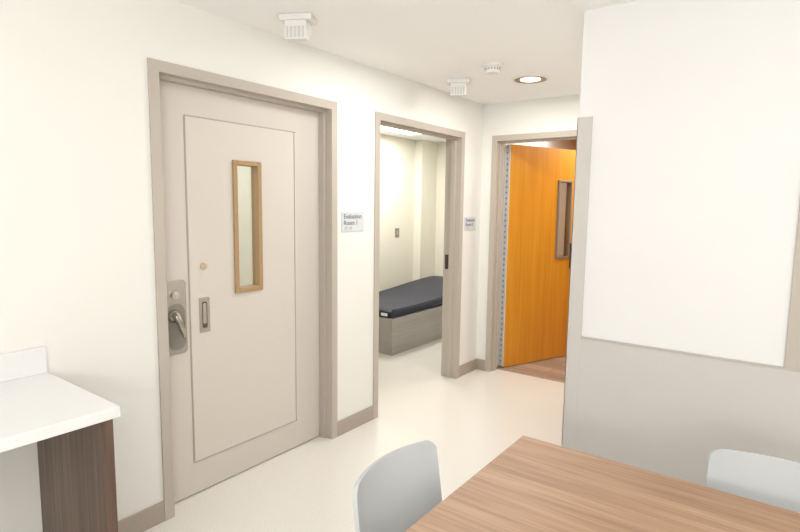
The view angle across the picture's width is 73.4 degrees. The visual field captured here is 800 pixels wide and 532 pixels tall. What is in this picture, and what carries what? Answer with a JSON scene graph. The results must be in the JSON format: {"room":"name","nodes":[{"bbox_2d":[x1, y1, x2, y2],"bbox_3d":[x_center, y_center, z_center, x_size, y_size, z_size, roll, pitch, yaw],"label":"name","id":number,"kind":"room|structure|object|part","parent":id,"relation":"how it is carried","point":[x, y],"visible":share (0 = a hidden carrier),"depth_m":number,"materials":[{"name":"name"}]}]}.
{"room":"psychiatric unit dayroom","nodes":[
{"label":"psychiatric unit dayroom","id":0,"kind":"room"},
{"bbox_2d":[0,0,574,531],"bbox_3d":[-0.480,-0.083,3.475,0.160,2.470,9.000,5,8,36],"label":"wall","id":1,"kind":"structure","parent":0,"point":[77,263],"depth_m":2.35,"materials":[{"name":"paint"}]},
{"bbox_2d":[0,346,46,382],"bbox_3d":[-2.110,0.468,1.205,0.020,0.106,2.341,5,8,36],"label":"backsplash","id":2,"kind":"structure","parent":1,"relation":"attached to","point":[19,364],"depth_m":2.07,"materials":[{"name":"white stone"}]},
{"bbox_2d":[118,501,164,531],"bbox_3d":[-2.105,1.325,1.335,0.010,0.105,3.214,5,8,36],"label":"baseboard","id":3,"kind":"structure","parent":1,"relation":"attached to","point":[143,520],"depth_m":2.53,"materials":[{"name":"rubber"}]},
{"bbox_2d":[147,58,336,520],"bbox_3d":[-0.834,0.105,3.037,0.162,2.185,1.221,5,8,36],"label":"door","id":4,"kind":"structure","parent":1,"relation":"in","point":[248,373],"depth_m":2.96,"materials":[{"name":"paint"}]},
{"bbox_3d":[-1.129,0.260,2.683,0.006,0.378,0.135,5,8,36],"label":"lock plate","id":5,"kind":"part","parent":4,"relation":"part of","materials":[{"name":"metal"}]},
{"bbox_3d":[-1.104,0.292,2.672,0.053,0.155,0.089,5,8,36],"label":"hook lever","id":6,"kind":"part","parent":4,"relation":"part of","materials":[{"name":"metal"}]},
{"bbox_3d":[-1.025,0.256,2.816,0.004,0.186,0.062,5,8,36],"label":"pull plate","id":7,"kind":"part","parent":4,"relation":"part of","materials":[{"name":"metal"}]},
{"bbox_3d":[-0.863,0.120,3.027,0.006,1.787,0.709,5,8,36],"label":"raised panel","id":8,"kind":"part","parent":4,"relation":"part of","materials":[{"name":"laminate"}]},
{"bbox_2d":[341,212,363,231],"bbox_3d":[-0.314,-0.295,3.567,0.007,0.127,0.220,5,8,36],"label":"room sign","id":9,"kind":"object","parent":1,"relation":"attached to","point":[350,221],"visible":1,"depth_m":3.56,"materials":[{"name":"white plastic"}]},
{"bbox_2d":[337,405,373,436],"bbox_3d":[-0.309,1.079,3.749,0.010,0.105,0.383,5,8,36],"label":"baseboard","id":10,"kind":"structure","parent":1,"relation":"attached to","point":[355,420],"depth_m":3.74,"materials":[{"name":"rubber"}]},
{"bbox_2d":[373,111,464,418],"bbox_3d":[0.121,-0.026,4.321,0.162,2.185,1.224,5,8,36],"label":"door frame","id":11,"kind":"structure","parent":1,"relation":"in","point":[455,140],"depth_m":4.69,"materials":[{"name":"paint"}]},
{"bbox_3d":[0.416,-0.038,4.800,0.035,0.130,0.004,5,8,36],"label":"strike plate","id":12,"kind":"part","parent":11,"relation":"part of","materials":[{"name":"metal"}]},
{"bbox_2d":[459,358,476,376],"bbox_3d":[0.633,0.950,5.016,0.010,0.105,0.338,5,8,36],"label":"baseboard","id":13,"kind":"structure","parent":1,"relation":"attached to","point":[465,368],"depth_m":5.00,"materials":[{"name":"wood"}]},
{"bbox_2d":[464,217,475,230],"bbox_3d":[0.632,-0.383,4.843,0.007,0.121,0.200,5,8,36],"label":"room sign","id":14,"kind":"object","parent":1,"relation":"attached to","point":[469,222],"visible":1,"depth_m":4.83,"materials":[{"name":"white plastic"}]},
{"bbox_2d":[237,134,445,290],"bbox_3d":[-0.696,-0.260,5.031,2.050,2.470,6.460,5,8,36],"label":"wall","id":15,"kind":"structure","parent":0,"point":[412,172],"depth_m":7.52,"materials":[{"name":"paint"}]},
{"bbox_2d":[395,228,398,236],"bbox_3d":[-0.038,-0.460,7.391,0.013,0.120,0.090,5,8,36],"label":"wall switch","id":16,"kind":"object","parent":15,"relation":"attached to","point":[396,229],"visible":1,"depth_m":7.38,"materials":[{"name":"paint"}]},
{"bbox_2d":[144,338,565,531],"bbox_3d":[0.314,1.270,3.022,6.500,0.103,9.400,5,8,36],"label":"floor","id":17,"kind":"structure","parent":0,"point":[471,418],"depth_m":3.54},
{"bbox_2d":[0,346,120,531],"bbox_3d":[-1.882,0.920,1.085,0.598,0.972,2.345,5,8,36],"label":"countertop","id":18,"kind":"structure","parent":17,"relation":"on","point":[71,426],"depth_m":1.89,"materials":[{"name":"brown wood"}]},
{"bbox_3d":[-1.215,0.898,2.011,0.572,0.828,0.035,5,8,36],"label":"support panel","id":19,"kind":"part","parent":18,"relation":"part of","materials":[{"name":"brown wood"}]},
{"bbox_2d":[353,440,441,531],"bbox_3d":[0.140,0.985,1.509,0.491,0.802,0.437,5,8,36],"label":"dining chair","id":20,"kind":"object","parent":17,"relation":"on","point":[403,485],"visible":0.91,"depth_m":1.62,"materials":[{"name":"plastic"}]},
{"bbox_2d":[379,305,441,355],"bbox_3d":[0.202,0.617,6.682,0.914,0.385,2.187,5,8,36],"label":"platform","id":21,"kind":"object","parent":17,"relation":"on","point":[399,334],"visible":0.29,"depth_m":5.79,"materials":[{"name":"grey wood"}]},
{"bbox_3d":[-0.084,0.754,5.559,0.027,0.355,0.027,5,8,36],"label":"corner trim","id":22,"kind":"part","parent":21,"relation":"part of","materials":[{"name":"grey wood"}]},
{"bbox_2d":[379,276,442,317],"bbox_3d":[0.199,0.336,6.639,0.873,0.179,2.140,5,8,36],"label":"mattress","id":23,"kind":"object","parent":21,"relation":"on","point":[427,292],"visible":0.49,"depth_m":6.31,"materials":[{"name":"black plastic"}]},
{"bbox_2d":[405,436,799,531],"bbox_3d":[0.655,1.055,1.228,1.228,0.740,0.912,5,8,36],"label":"dining table","id":24,"kind":"object","parent":17,"relation":"on","point":[534,485],"visible":1,"depth_m":1.48,"materials":[{"name":"laminate"}]},
{"bbox_2d":[704,449,799,512],"bbox_3d":[1.018,1.001,1.470,0.437,0.802,0.491,5,8,36],"label":"dining chair","id":25,"kind":"object","parent":17,"relation":"on","point":[775,481],"visible":0.54,"depth_m":1.65,"materials":[{"name":"plastic"}]},
{"bbox_2d":[174,0,635,142],"bbox_3d":[0.348,-1.282,2.736,6.500,0.100,9.400,5,8,36],"label":"ceiling","id":26,"kind":"structure","parent":0,"point":[429,43],"depth_m":2.91,"materials":[{"name":"paint"}]},
{"bbox_2d":[279,12,316,41],"bbox_3d":[-0.503,-1.174,2.662,0.164,0.120,0.110,2,6,8],"label":"ceiling sensor","id":27,"kind":"object","parent":26,"relation":"attached to","point":[298,26],"visible":1,"depth_m":2.61,"materials":[{"name":"white plastic"}]},
{"bbox_3d":[-0.502,-1.219,2.657,0.164,0.030,0.110,2,6,8],"label":"plate","id":28,"kind":"part","parent":27,"relation":"part of","materials":[{"name":"white plastic"}]},
{"bbox_2d":[381,126,423,135],"bbox_3d":[0.055,-1.631,6.358,0.640,0.020,1.040,5,8,36],"label":"ceiling light panel","id":29,"kind":"object","parent":26,"relation":"attached to","point":[383,128],"visible":0.23,"depth_m":6.61,"materials":[{"name":"white plastic"}]},
{"bbox_3d":[0.055,-1.631,6.358,0.640,0.020,1.040,5,8,36],"label":"trim frame","id":30,"kind":"part","parent":29,"relation":"part of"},
{"bbox_2d":[447,78,469,96],"bbox_3d":[0.429,-1.305,3.937,0.164,0.120,0.110,2,6,8],"label":"ceiling sensor","id":31,"kind":"object","parent":26,"relation":"attached to","point":[458,85],"visible":1,"depth_m":3.89,"materials":[{"name":"white plastic"}]},
{"bbox_3d":[0.430,-1.349,3.932,0.164,0.030,0.110,2,6,8],"label":"plate","id":32,"kind":"part","parent":31,"relation":"part of","materials":[{"name":"white plastic"}]},
{"bbox_2d":[482,62,502,74],"bbox_3d":[0.603,-1.282,3.498,0.136,0.062,0.136,5,8,36],"label":"smoke detector","id":33,"kind":"object","parent":26,"relation":"attached to","point":[491,68],"visible":1,"depth_m":3.46,"materials":[{"name":"white plastic"}]},
{"bbox_2d":[512,74,549,83],"bbox_3d":[0.942,-1.347,3.876,0.266,0.009,0.266,5,8,36],"label":"recessed light","id":34,"kind":"object","parent":26,"relation":"in","point":[532,78],"visible":1,"depth_m":3.86,"materials":[{"name":"white plastic"}]},
{"bbox_2d":[476,94,579,359],"bbox_3d":[1.469,-0.180,4.579,1.697,2.470,0.140,5,8,36],"label":"wall","id":35,"kind":"structure","parent":0,"point":[561,113],"depth_m":4.80,"materials":[{"name":"paint"}]},
{"bbox_2d":[476,358,484,370],"bbox_3d":[0.772,0.940,5.118,0.092,0.105,0.010,5,8,36],"label":"baseboard","id":36,"kind":"structure","parent":35,"relation":"attached to","point":[480,362],"depth_m":5.11,"materials":[{"name":"wood"}]},
{"bbox_2d":[485,130,576,371],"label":"door","id":37,"kind":"structure","parent":35,"relation":"in","point":[528,288],"depth_m":5.19,"materials":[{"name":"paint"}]},
{"bbox_3d":[0.939,-0.071,5.047,0.004,2.095,0.060,5,8,36],"label":"jamb hinge plate","id":38,"kind":"part","parent":37,"relation":"part of","materials":[{"name":"metal"}]},
{"bbox_3d":[1.760,-0.105,5.511,0.050,0.260,0.006,-3,7,-31],"label":"handle plate","id":39,"kind":"part","parent":37,"relation":"part of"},
{"bbox_2d":[579,0,799,366],"bbox_3d":[2.487,0.054,2.606,2.703,2.470,1.843,5,8,36],"label":"wall","id":40,"kind":"structure","parent":0,"point":[694,105],"depth_m":2.31,"materials":[{"name":"paint"}]},
{"bbox_2d":[562,116,592,449],"bbox_3d":[0.891,0.269,2.699,0.072,1.980,0.073,5,8,36],"label":"guard","id":41,"kind":"object","parent":40,"relation":"attached to","point":[584,124],"visible":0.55,"depth_m":2.65,"materials":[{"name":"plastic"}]},
{"bbox_2d":[575,338,799,485],"bbox_3d":[1.912,0.905,1.962,2.537,0.907,0.010,5,8,36],"label":"wainscot","id":42,"kind":"structure","parent":40,"relation":"attached to","point":[661,412],"depth_m":2.42,"materials":[{"name":"beige paint"}]},
{"bbox_2d":[581,336,799,371],"bbox_3d":[1.917,0.450,1.909,2.537,0.010,0.013,5,8,36],"label":"trim strip","id":43,"kind":"object","parent":40,"relation":"attached to","point":[582,337],"visible":1,"depth_m":2.36,"materials":[{"name":"beige plastic"}]},
{"bbox_2d":[784,205,799,369],"bbox_3d":[1.599,-0.204,2.079,0.088,1.243,0.014,5,8,36],"label":"trim strip","id":44,"kind":"object","parent":40,"relation":"attached to","point":[792,354],"visible":1,"depth_m":2.13,"materials":[{"name":"paint"}]}
]}

